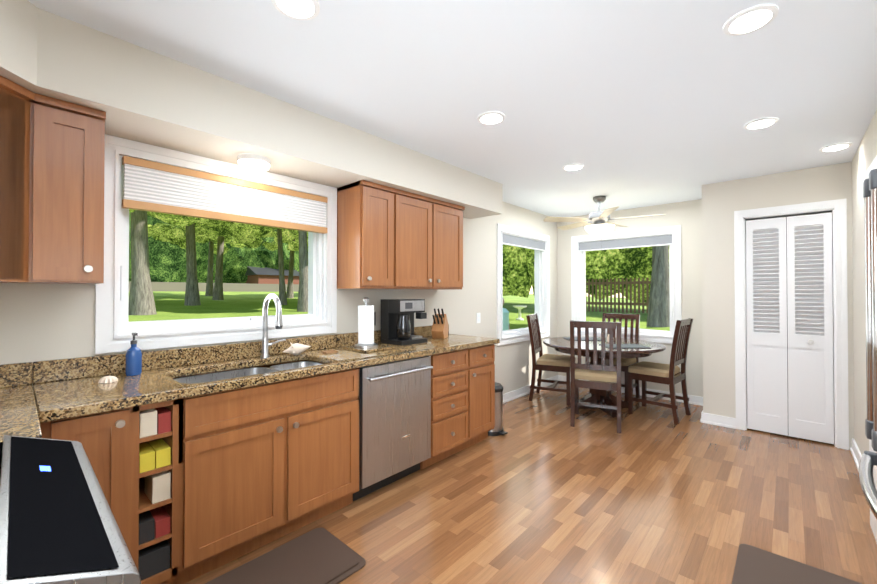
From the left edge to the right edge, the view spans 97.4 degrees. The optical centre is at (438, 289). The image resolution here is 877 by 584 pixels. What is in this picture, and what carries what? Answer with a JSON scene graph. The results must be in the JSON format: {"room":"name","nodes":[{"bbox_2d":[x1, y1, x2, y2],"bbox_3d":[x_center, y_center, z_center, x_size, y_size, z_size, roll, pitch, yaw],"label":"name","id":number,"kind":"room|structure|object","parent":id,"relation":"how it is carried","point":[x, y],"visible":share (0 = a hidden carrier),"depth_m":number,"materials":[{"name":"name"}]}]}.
{"room":"kitchen","nodes":[
{"label":"kitchen","id":0,"kind":"room"},
{"bbox_2d":[0,201,557,393],"bbox_3d":[-0.634,0.139,3.234,0.150,2.440,7.320,0,-1,42],"label":"wall","id":1,"kind":"structure","parent":0,"point":[40,322],"depth_m":3.53,"materials":[{"name":"beige paint"}]},
{"bbox_2d":[0,75,105,283],"bbox_3d":[-1.651,-0.410,1.301,0.947,0.759,0.837,0,-1,42],"label":"upper cabinet","id":2,"kind":"object","parent":1,"relation":"attached to","point":[52,160],"visible":1,"depth_m":1.58,"materials":[{"name":"brown wood"}]},
{"bbox_2d":[95,134,336,353],"bbox_3d":[-1.300,-0.226,2.485,0.176,1.105,1.380,0,-1,42],"label":"window","id":3,"kind":"structure","parent":1,"relation":"in","point":[115,329],"depth_m":2.22,"materials":[{"name":"white"}]},
{"bbox_2d":[122,156,327,233],"bbox_3d":[-1.234,-0.550,2.428,0.046,0.263,1.180,0,-1,42],"label":"blinds","id":4,"kind":"object","parent":3,"relation":"attached to","point":[152,186],"visible":0.86,"depth_m":2.30,"materials":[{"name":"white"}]},
{"bbox_2d":[250,316,262,320],"bbox_3d":[-1.213,0.194,2.567,0.030,0.026,0.075,0,-1,42],"label":"lock","id":5,"kind":"object","parent":3,"relation":"attached to","point":[256,318],"visible":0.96,"depth_m":2.56,"materials":[{"name":"white"}]},
{"bbox_2d":[337,180,464,289],"bbox_3d":[-0.264,-0.386,3.271,0.348,0.771,1.165,0,-1,42],"label":"upper cabinet","id":6,"kind":"object","parent":1,"relation":"attached to","point":[390,237],"visible":1,"depth_m":2.99,"materials":[{"name":"brown wood"}]},
{"bbox_2d":[476,313,480,322],"bbox_3d":[0.447,0.321,4.304,0.007,0.115,0.070,0,-1,42],"label":"electrical outlet plate","id":7,"kind":"object","parent":1,"relation":"attached to","point":[478,317],"visible":1,"depth_m":4.30,"materials":[{"name":"white plastic"}]},
{"bbox_2d":[497,224,549,345],"bbox_3d":[1.098,-0.049,5.121,0.176,1.450,1.340,0,-1,42],"label":"window","id":8,"kind":"structure","parent":1,"relation":"in","point":[541,281],"depth_m":5.31,"materials":[{"name":"white wood"}]},
{"bbox_2d":[503,234,544,250],"bbox_3d":[1.131,-0.612,5.096,0.031,0.127,1.140,0,-1,42],"label":"window shade","id":9,"kind":"object","parent":8,"relation":"attached to","point":[515,241],"visible":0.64,"depth_m":5.06,"materials":[{"name":"grey fabric"}]},
{"bbox_2d":[503,375,558,402],"bbox_3d":[0.945,1.324,4.829,0.026,0.100,2.520,0,-1,42],"label":"baseboard","id":10,"kind":"structure","parent":1,"relation":"attached to","point":[517,393],"depth_m":4.96,"materials":[{"name":"white wood"}]},
{"bbox_2d":[28,0,876,216],"bbox_3d":[0.779,-1.143,1.961,3.970,0.100,7.320,0,-1,42],"label":"ceiling","id":11,"kind":"structure","parent":0,"point":[629,104],"depth_m":1.98,"materials":[{"name":"white paint"}]},
{"bbox_2d":[0,0,501,218],"bbox_3d":[-0.173,-0.939,2.041,2.150,0.306,3.920,0,-1,42],"label":"soffit","id":12,"kind":"structure","parent":11,"relation":"attached to","point":[138,93],"depth_m":1.96,"materials":[{"name":"beige paint"}]},
{"bbox_2d":[237,153,270,170],"bbox_3d":[-1.107,-0.753,2.314,0.180,0.060,0.180,0,-1,42],"label":"recessed light","id":13,"kind":"object","parent":12,"relation":"attached to","point":[252,162],"visible":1,"depth_m":2.26,"materials":[{"name":"white"}]},
{"bbox_2d":[271,0,319,19],"bbox_3d":[-0.546,-1.092,1.476,0.176,0.010,0.176,0,-1,42],"label":"recessed light","id":14,"kind":"object","parent":11,"relation":"in","point":[302,9],"visible":1,"depth_m":1.49,"materials":[{"name":"white plastic"}]},
{"bbox_2d":[477,111,504,124],"bbox_3d":[0.335,-1.083,2.445,0.176,0.010,0.176,0,-1,42],"label":"recessed light","id":15,"kind":"object","parent":11,"relation":"in","point":[491,117],"visible":1,"depth_m":2.43,"materials":[{"name":"white plastic"}]},
{"bbox_2d":[563,164,583,170],"bbox_3d":[1.189,-1.074,3.399,0.176,0.010,0.176,0,-1,42],"label":"recessed light","id":16,"kind":"object","parent":11,"relation":"in","point":[570,167],"visible":0.9,"depth_m":3.39,"materials":[{"name":"white plastic"}]},
{"bbox_2d":[543,196,665,250],"bbox_3d":[1.903,-0.754,4.483,1.273,0.630,1.252,0,-1,42],"label":"ceiling fan","id":17,"kind":"object","parent":11,"relation":"hanging from","point":[599,219],"visible":1,"depth_m":4.41,"materials":[{"name":"silver metal"}]},
{"bbox_2d":[723,4,778,35],"bbox_3d":[1.268,-1.091,1.569,0.176,0.010,0.176,0,-1,42],"label":"recessed light","id":18,"kind":"object","parent":11,"relation":"in","point":[751,19],"visible":0.92,"depth_m":1.56,"materials":[{"name":"white plastic"}]},
{"bbox_2d":[744,117,778,129],"bbox_3d":[2.108,-1.082,2.522,0.176,0.010,0.176,0,-1,42],"label":"recessed light","id":19,"kind":"object","parent":11,"relation":"in","point":[760,123],"visible":0.98,"depth_m":2.51,"materials":[{"name":"white plastic"}]},
{"bbox_2d":[819,142,852,151],"bbox_3d":[3.023,-1.079,2.934,0.176,0.010,0.176,0,-1,42],"label":"recessed light","id":20,"kind":"object","parent":11,"relation":"in","point":[835,147],"visible":0.94,"depth_m":2.92,"materials":[{"name":"white plastic"}]},
{"bbox_2d":[185,384,876,583],"bbox_3d":[0.779,1.372,1.938,3.970,0.050,7.320,0,-1,42],"label":"floor","id":21,"kind":"structure","parent":0,"point":[542,491],"depth_m":2.37,"materials":[{"name":"laminate"}]},
{"bbox_2d":[0,435,141,583],"bbox_3d":[-1.024,0.868,0.654,0.825,0.934,0.728,0,-1,42],"label":"range","id":22,"kind":"object","parent":21,"relation":"on","point":[58,524],"visible":1,"depth_m":0.71,"materials":[{"name":"black glass"}]},
{"bbox_2d":[40,404,147,583],"bbox_3d":[-1.527,0.908,1.627,0.674,0.872,0.332,0,-1,42],"label":"base cabinet","id":23,"kind":"object","parent":21,"relation":"on","point":[110,440],"depth_m":1.52,"materials":[{"name":"brown wood"}]},
{"bbox_2d":[138,539,169,580],"bbox_3d":[-1.255,1.159,1.681,0.148,0.099,0.108,0,-1,42],"label":"box","id":24,"kind":"object","parent":23,"relation":"in","point":[153,559],"depth_m":1.63,"materials":[{"name":"grey cardboard"}]},
{"bbox_2d":[139,507,169,550],"bbox_3d":[-1.255,1.016,1.682,0.148,0.084,0.108,0,-1,42],"label":"box","id":25,"kind":"object","parent":23,"relation":"in","point":[152,524],"depth_m":1.64,"materials":[{"name":"grey"}]},
{"bbox_2d":[139,407,170,442],"bbox_3d":[-1.255,0.569,1.686,0.148,0.099,0.108,0,-1,42],"label":"box","id":26,"kind":"object","parent":23,"relation":"in","point":[154,421],"depth_m":1.64,"materials":[{"name":"multicoloured"}]},
{"bbox_2d":[0,324,499,441],"bbox_3d":[-0.750,0.406,2.288,0.949,0.140,3.522,0,-1,42],"label":"countertop","id":27,"kind":"structure","parent":23,"relation":"on","point":[59,389],"depth_m":1.89,"materials":[{"name":"stone"}]},
{"bbox_2d":[98,376,117,383],"bbox_3d":[-1.539,0.418,1.797,0.092,0.026,0.072,0,-1,42],"label":"shell","id":28,"kind":"object","parent":27,"relation":"on","point":[107,379],"visible":1,"depth_m":1.78,"materials":[{"name":"beige"}]},
{"bbox_2d":[125,333,141,375],"bbox_3d":[-1.537,0.326,1.945,0.073,0.212,0.065,0,-1,42],"label":"soap dispenser","id":29,"kind":"object","parent":27,"relation":"on","point":[133,361],"visible":1,"depth_m":1.93,"materials":[{"name":"blue"}]},
{"bbox_2d":[174,361,321,383],"bbox_3d":[-1.017,0.583,2.176,0.424,0.210,0.819,0,-1,42],"label":"sink","id":30,"kind":"object","parent":27,"relation":"in","point":[210,377],"visible":0.23,"depth_m":2.29,"materials":[{"name":"silver metal"}]},
{"bbox_2d":[260,293,285,357],"bbox_3d":[-1.017,0.231,2.437,0.240,0.410,0.133,0,-1,42],"label":"faucet","id":31,"kind":"object","parent":27,"relation":"on","point":[278,325],"visible":1,"depth_m":2.45,"materials":[{"name":"silver metal"}]},
{"bbox_2d":[283,342,310,354],"bbox_3d":[-0.946,0.395,2.560,0.098,0.088,0.166,0,-1,42],"label":"shell","id":32,"kind":"object","parent":27,"relation":"on","point":[296,349],"visible":1,"depth_m":2.53,"materials":[{"name":"beige"}]},
{"bbox_2d":[322,350,337,353],"bbox_3d":[-0.747,0.432,2.653,0.062,0.014,0.092,0,-1,42],"label":"soap dish","id":33,"kind":"object","parent":27,"relation":"on","point":[329,351],"visible":1,"depth_m":2.63,"materials":[{"name":"brown"}]},
{"bbox_2d":[343,344,393,352],"bbox_3d":[-0.516,0.431,2.833,0.280,0.018,0.270,0,-1,42],"label":"cutting board","id":34,"kind":"object","parent":27,"relation":"on","point":[379,347],"visible":0.73,"depth_m":2.75,"materials":[{"name":"stone"}]},
{"bbox_2d":[354,297,377,347],"bbox_3d":[-0.534,0.239,2.845,0.170,0.364,0.170,0,-1,42],"label":"paper towel holder","id":35,"kind":"object","parent":34,"relation":"on","point":[365,325],"visible":1,"depth_m":2.80,"materials":[{"name":"white paper"}]},
{"bbox_2d":[381,299,426,345],"bbox_3d":[-0.278,0.264,3.200,0.280,0.360,0.290,0,-1,42],"label":"coffee maker","id":36,"kind":"object","parent":27,"relation":"on","point":[397,321],"visible":1,"depth_m":3.13,"materials":[{"name":"black plastic"}]},
{"bbox_2d":[431,308,447,338],"bbox_3d":[0.012,0.311,3.529,0.110,0.272,0.213,0,-1,14],"label":"knife block","id":37,"kind":"object","parent":27,"relation":"on","point":[440,327],"visible":1,"depth_m":3.47,"materials":[{"name":"brown wood"}]},
{"bbox_2d":[148,392,358,583],"bbox_3d":[-1.025,1.060,2.229,0.607,0.580,0.960,0,-1,42],"label":"base cabinet","id":38,"kind":"object","parent":21,"relation":"on","point":[251,468],"depth_m":1.91,"materials":[{"name":"brown wood"}]},
{"bbox_2d":[144,471,170,510],"bbox_3d":[-1.240,0.854,1.700,0.148,0.109,0.064,0,-1,42],"label":"box","id":39,"kind":"object","parent":38,"relation":"in","point":[157,488],"depth_m":1.65,"materials":[{"name":"beige cardboard"}]},
{"bbox_2d":[205,527,365,583],"bbox_3d":[-0.779,1.336,1.733,0.440,0.017,0.820,0,-1,42],"label":"area rug","id":40,"kind":"object","parent":21,"relation":"on","point":[320,555],"visible":1,"depth_m":1.86,"materials":[{"name":"brown"}]},
{"bbox_2d":[353,356,432,500],"bbox_3d":[-0.465,0.921,2.796,0.641,0.868,0.620,0,-1,42],"label":"dishwasher","id":41,"kind":"object","parent":21,"relation":"on","point":[394,421],"visible":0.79,"depth_m":2.58,"materials":[{"name":"grey metal"}]},
{"bbox_2d":[420,347,475,468],"bbox_3d":[-0.102,0.923,3.245,0.607,0.872,0.524,0,-1,42],"label":"base cabinet","id":42,"kind":"object","parent":21,"relation":"on","point":[453,373],"depth_m":3.04,"materials":[{"name":"brown wood"}]},
{"bbox_2d":[476,344,494,442],"bbox_3d":[0.161,0.926,3.534,0.607,0.872,0.394,0,-1,42],"label":"base cabinet","id":43,"kind":"object","parent":21,"relation":"on","point":[485,355],"depth_m":3.37,"materials":[{"name":"brown wood"}]},
{"bbox_2d":[488,382,507,435],"bbox_3d":[0.525,1.133,3.672,0.267,0.460,0.224,0,-1,42],"label":"trash can","id":44,"kind":"object","parent":21,"relation":"on","point":[498,430],"visible":0.42,"depth_m":3.60,"materials":[{"name":"silver metal"}]},
{"bbox_2d":[524,394,542,399],"bbox_3d":[1.212,1.371,4.910,0.110,0.006,0.300,0,-1,42],"label":"floor vent","id":45,"kind":"object","parent":21,"relation":"in","point":[535,396],"visible":0.71,"depth_m":4.92,"materials":[{"name":"brown"}]},
{"bbox_2d":[526,313,570,405],"bbox_3d":[1.421,0.849,4.848,0.526,1.055,0.460,0,-1,26],"label":"chair","id":46,"kind":"object","parent":21,"relation":"on","point":[553,362],"visible":0.88,"depth_m":4.72,"materials":[{"name":"brown wood"}]},
{"bbox_2d":[570,320,620,432],"bbox_3d":[1.615,0.840,3.947,0.460,1.056,0.526,0,-1,25],"label":"chair","id":47,"kind":"object","parent":21,"relation":"on","point":[594,373],"visible":1,"depth_m":3.78,"materials":[{"name":"brown wood"}]},
{"bbox_2d":[543,336,665,416],"bbox_3d":[1.887,0.995,4.475,1.300,0.750,1.300,0,-1,42],"label":"dining table","id":48,"kind":"object","parent":21,"relation":"on","point":[562,345],"visible":0.62,"depth_m":4.34,"materials":[{"name":"brown wood"}]},
{"bbox_2d":[563,337,600,339],"bbox_3d":[1.815,0.619,4.815,0.444,0.005,0.307,0,-1,3],"label":"placemat","id":49,"kind":"object","parent":48,"relation":"on","point":[568,338],"depth_m":4.82,"materials":[{"name":"grey fabric"}]},
{"bbox_2d":[599,344,649,347],"bbox_3d":[2.002,0.613,4.158,0.444,0.005,0.307,0,-1,3],"label":"placemat","id":50,"kind":"object","parent":48,"relation":"on","point":[622,345],"depth_m":4.10,"materials":[{"name":"grey fabric"}]},
{"bbox_2d":[589,313,639,400],"bbox_3d":[2.253,0.849,4.923,0.460,1.056,0.526,0,-1,42],"label":"chair","id":51,"kind":"object","parent":21,"relation":"on","point":[626,363],"visible":0.31,"depth_m":4.93,"materials":[{"name":"brown wood"}]},
{"bbox_2d":[628,318,692,423],"bbox_3d":[2.423,0.843,4.216,0.460,1.056,0.526,1,-1,-44],"label":"chair","id":52,"kind":"object","parent":21,"relation":"on","point":[671,375],"visible":1,"depth_m":4.12,"materials":[{"name":"brown wood"}]},
{"bbox_2d":[732,544,861,583],"bbox_3d":[1.497,1.334,1.583,0.470,0.017,0.820,0,-1,42],"label":"area rug","id":53,"kind":"object","parent":21,"relation":"on","point":[754,565],"visible":1,"depth_m":1.81,"materials":[{"name":"brown fabric"}]},
{"bbox_2d":[859,169,876,518],"bbox_3d":[1.680,0.450,0.917,0.912,1.775,0.910,0,-1,42],"label":"refrigerator","id":54,"kind":"object","parent":21,"relation":"on","point":[868,461],"visible":1,"depth_m":1.24,"materials":[{"name":"grey metal"}]},
{"bbox_2d":[557,199,702,396],"bbox_3d":[2.988,0.153,4.786,3.120,2.440,0.150,0,-1,42],"label":"wall","id":55,"kind":"structure","parent":0,"point":[686,216],"depth_m":4.75,"materials":[{"name":"beige paint"}]},
{"bbox_2d":[571,225,681,343],"bbox_3d":[2.500,-0.048,5.214,1.375,1.450,0.176,0,-1,42],"label":"window","id":56,"kind":"structure","parent":55,"relation":"in","point":[578,285],"depth_m":5.04,"materials":[{"name":"white wood"}]},
{"bbox_2d":[579,235,671,251],"bbox_3d":[2.470,-0.612,5.186,1.175,0.127,0.031,0,-1,42],"label":"window shade","id":57,"kind":"object","parent":56,"relation":"attached to","point":[660,240],"visible":0.86,"depth_m":5.13,"materials":[{"name":"grey fabric"}]},
{"bbox_2d":[559,375,702,405],"bbox_3d":[2.492,1.326,5.107,1.880,0.100,0.026,0,-1,42],"label":"baseboard","id":58,"kind":"structure","parent":55,"relation":"attached to","point":[697,400],"depth_m":4.79,"materials":[{"name":"white wood"}]},
{"bbox_2d":[702,162,853,449],"bbox_3d":[3.349,0.145,3.876,1.060,2.440,0.710,0,-1,42],"label":"wall","id":59,"kind":"structure","parent":0,"point":[722,202],"depth_m":3.82,"materials":[{"name":"beige paint"}]},
{"bbox_2d":[700,411,709,422],"bbox_3d":[2.926,1.318,4.206,0.026,0.100,0.696,0,-1,42],"label":"baseboard","id":60,"kind":"structure","parent":59,"relation":"attached to","point":[704,416],"depth_m":3.94,"materials":[{"name":"white wood"}]},
{"bbox_2d":[746,212,833,443],"bbox_3d":[3.212,0.339,3.549,0.588,2.015,0.055,0,-1,42],"label":"bifold door","id":61,"kind":"structure","parent":59,"relation":"in","point":[797,290],"depth_m":3.53,"materials":[{"name":"white wood"}]},
{"bbox_2d":[734,198,848,449],"bbox_3d":[3.226,0.297,3.565,0.760,2.130,0.133,0,-1,42],"label":"trim","id":62,"kind":"structure","parent":59,"relation":"attached to","point":[837,208],"depth_m":3.35,"materials":[{"name":"white"}]},
{"bbox_2d":[852,110,876,454],"bbox_3d":[1.624,0.119,1.080,0.150,2.440,7.170,0,-1,42],"label":"wall","id":63,"kind":"structure","parent":0,"point":[864,156],"depth_m":2.73,"materials":[{"name":"beige paint"}]},
{"bbox_2d":[850,438,861,471],"bbox_3d":[2.699,1.301,2.382,0.026,0.100,2.360,0,-1,42],"label":"baseboard","id":64,"kind":"structure","parent":63,"relation":"attached to","point":[855,451],"depth_m":3.04,"materials":[{"name":"white wood"}]},
{"bbox_2d":[866,155,876,542],"bbox_3d":[2.183,0.291,1.874,0.088,2.110,0.880,0,-1,42],"label":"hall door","id":65,"kind":"structure","parent":63,"relation":"in","point":[873,519],"depth_m":2.08,"materials":[{"name":"white"}]},
{"label":"outside","id":66,"kind":"structure","parent":0,"visible":0},
{"bbox_2d":[129,212,645,302],"bbox_3d":[-12.530,-11.439,22.023,149.493,35.332,173.500,0,-1,42],"label":"trees","id":67,"kind":"object","parent":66,"point":[167,261],"visible":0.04,"depth_m":64.84,"materials":[{"name":"green plant"}]},
{"bbox_2d":[128,291,669,330],"bbox_3d":[-28.092,-0.604,32.390,160.000,5.694,170.000,0,-1,42],"label":"lawn","id":68,"kind":"structure","parent":66,"point":[169,305],"depth_m":28.62,"materials":[{"name":"green plant"}]},
{"bbox_2d":[129,220,175,241],"bbox_3d":[-29.471,-7.619,33.629,10.978,17.033,12.520,0,-1,42],"label":"tree","id":69,"kind":"object","parent":68,"relation":"on","point":[154,232],"visible":0.12,"depth_m":35.83,"materials":[{"name":"green plant"}]},
{"bbox_2d":[128,210,200,314],"bbox_3d":[-15.934,-7.118,20.598,13.086,17.034,11.442,0,-1,42],"label":"tree","id":70,"kind":"object","parent":68,"relation":"on","point":[141,300],"visible":0.08,"depth_m":20.27,"materials":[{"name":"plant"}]},
{"bbox_2d":[147,211,257,305],"bbox_3d":[-17.567,-7.284,28.739,9.133,17.030,9.900,0,-1,42],"label":"tree","id":71,"kind":"object","parent":68,"relation":"on","point":[209,228],"visible":0.25,"depth_m":28.84,"materials":[{"name":"green plant"}]},
{"bbox_2d":[170,225,244,295],"bbox_3d":[-25.994,-7.694,44.096,9.973,17.029,8.847,0,-1,42],"label":"tree","id":72,"kind":"object","parent":68,"relation":"on","point":[211,253],"visible":0.17,"depth_m":43.63,"materials":[{"name":"green plant"}]},
{"bbox_2d":[159,221,262,299],"bbox_3d":[-20.294,-7.469,35.127,12.663,17.023,13.319,0,-1,42],"label":"tree","id":73,"kind":"object","parent":68,"relation":"on","point":[176,235],"visible":0.08,"depth_m":35.83,"materials":[{"name":"green plant"}]},
{"bbox_2d":[129,266,298,291],"bbox_3d":[-49.325,-2.115,51.714,13.600,4.807,70.000,0,-1,42],"label":"garden","id":74,"kind":"object","parent":68,"relation":"on","point":[265,279],"visible":0.31,"depth_m":64.78,"materials":[{"name":"brown"}]},
{"bbox_2d":[249,224,307,304],"bbox_3d":[-13.761,-7.205,30.125,10.890,17.019,10.143,0,-1,42],"label":"tree","id":75,"kind":"object","parent":68,"relation":"on","point":[281,237],"visible":0.04,"depth_m":31.52,"materials":[{"name":"green plant"}]},
{"bbox_2d":[262,229,307,297],"bbox_3d":[-15.341,-7.460,43.520,10.986,17.024,12.224,0,-1,42],"label":"tree","id":76,"kind":"object","parent":68,"relation":"on","point":[293,247],"visible":0.08,"depth_m":43.18,"materials":[{"name":"green plant"}]},
{"bbox_2d":[297,230,307,311],"bbox_3d":[-7.637,-7.005,26.021,10.972,17.011,9.966,0,-1,42],"label":"tree","id":77,"kind":"object","parent":68,"relation":"on","point":[302,305],"depth_m":25.11,"materials":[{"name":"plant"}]},
{"bbox_2d":[503,298,509,330],"bbox_3d":[1.430,1.052,8.891,0.400,1.792,0.596,0,-1,42],"label":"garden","id":78,"kind":"object","parent":68,"relation":"on","point":[506,326],"visible":0.23,"depth_m":8.75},
{"bbox_2d":[513,306,526,319],"bbox_3d":[4.847,1.419,22.961,0.840,0.840,0.840,0,-1,42],"label":"birdbath","id":79,"kind":"object","parent":68,"relation":"on","point":[519,308],"visible":1,"depth_m":22.84,"materials":[{"name":"white stone"}]},
{"bbox_2d":[503,244,651,302],"bbox_3d":[9.312,-3.631,13.665,27.011,9.412,14.595,0,-1,42],"label":"trees","id":80,"kind":"object","parent":68,"relation":"on","point":[518,269],"visible":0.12,"depth_m":14.35,"materials":[{"name":"green plant"}]},
{"bbox_2d":[586,278,650,312],"bbox_3d":[6.088,0.209,12.996,4.060,1.147,0.070,0,-1,42],"label":"fence","id":81,"kind":"object","parent":68,"relation":"on","point":[647,282],"visible":0.42,"depth_m":12.98,"materials":[{"name":"brown wood"}]},
{"bbox_2d":[646,245,669,326],"bbox_3d":[6.387,-4.993,10.736,9.404,12.025,8.273,0,-1,42],"label":"trunk","id":82,"kind":"object","parent":68,"relation":"on","point":[658,315],"visible":0.08,"depth_m":10.02,"materials":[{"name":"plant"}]}
]}

